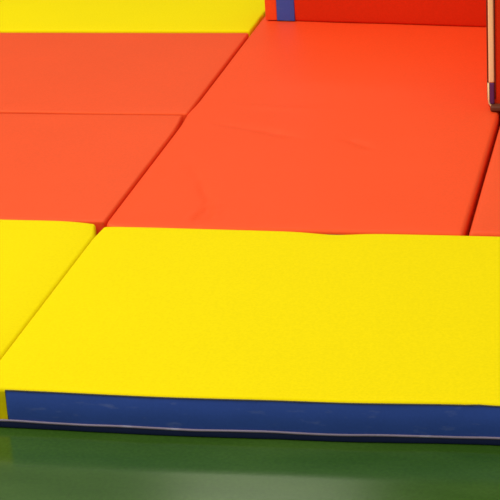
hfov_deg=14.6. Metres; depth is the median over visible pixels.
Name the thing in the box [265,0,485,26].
mat
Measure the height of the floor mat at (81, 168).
0.060 m
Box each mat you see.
[0,0,264,36]
[0,33,248,121]
[0,113,182,234]
[0,220,95,359]
[0,227,499,444]
[107,17,499,235]
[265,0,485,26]
[469,128,499,236]
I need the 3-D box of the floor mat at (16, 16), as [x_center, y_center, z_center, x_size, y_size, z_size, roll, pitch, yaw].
[-0.525,-0.575,4.634,1.206,0.062,0.596,1,22,12]
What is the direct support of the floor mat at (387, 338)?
on the floor
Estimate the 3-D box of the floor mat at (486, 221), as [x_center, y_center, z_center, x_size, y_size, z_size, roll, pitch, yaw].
[0.763,-0.226,3.558,0.594,0.060,1.259,1,22,12]
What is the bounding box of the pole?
[486,0,499,111]
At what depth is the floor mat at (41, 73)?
4.00 m
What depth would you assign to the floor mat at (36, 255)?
3.02 m
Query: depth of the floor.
2.48 m
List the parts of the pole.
trim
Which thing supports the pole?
on the floor mat at (329, 128)
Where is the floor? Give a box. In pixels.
[0,427,499,499]
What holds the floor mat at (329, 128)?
on the floor

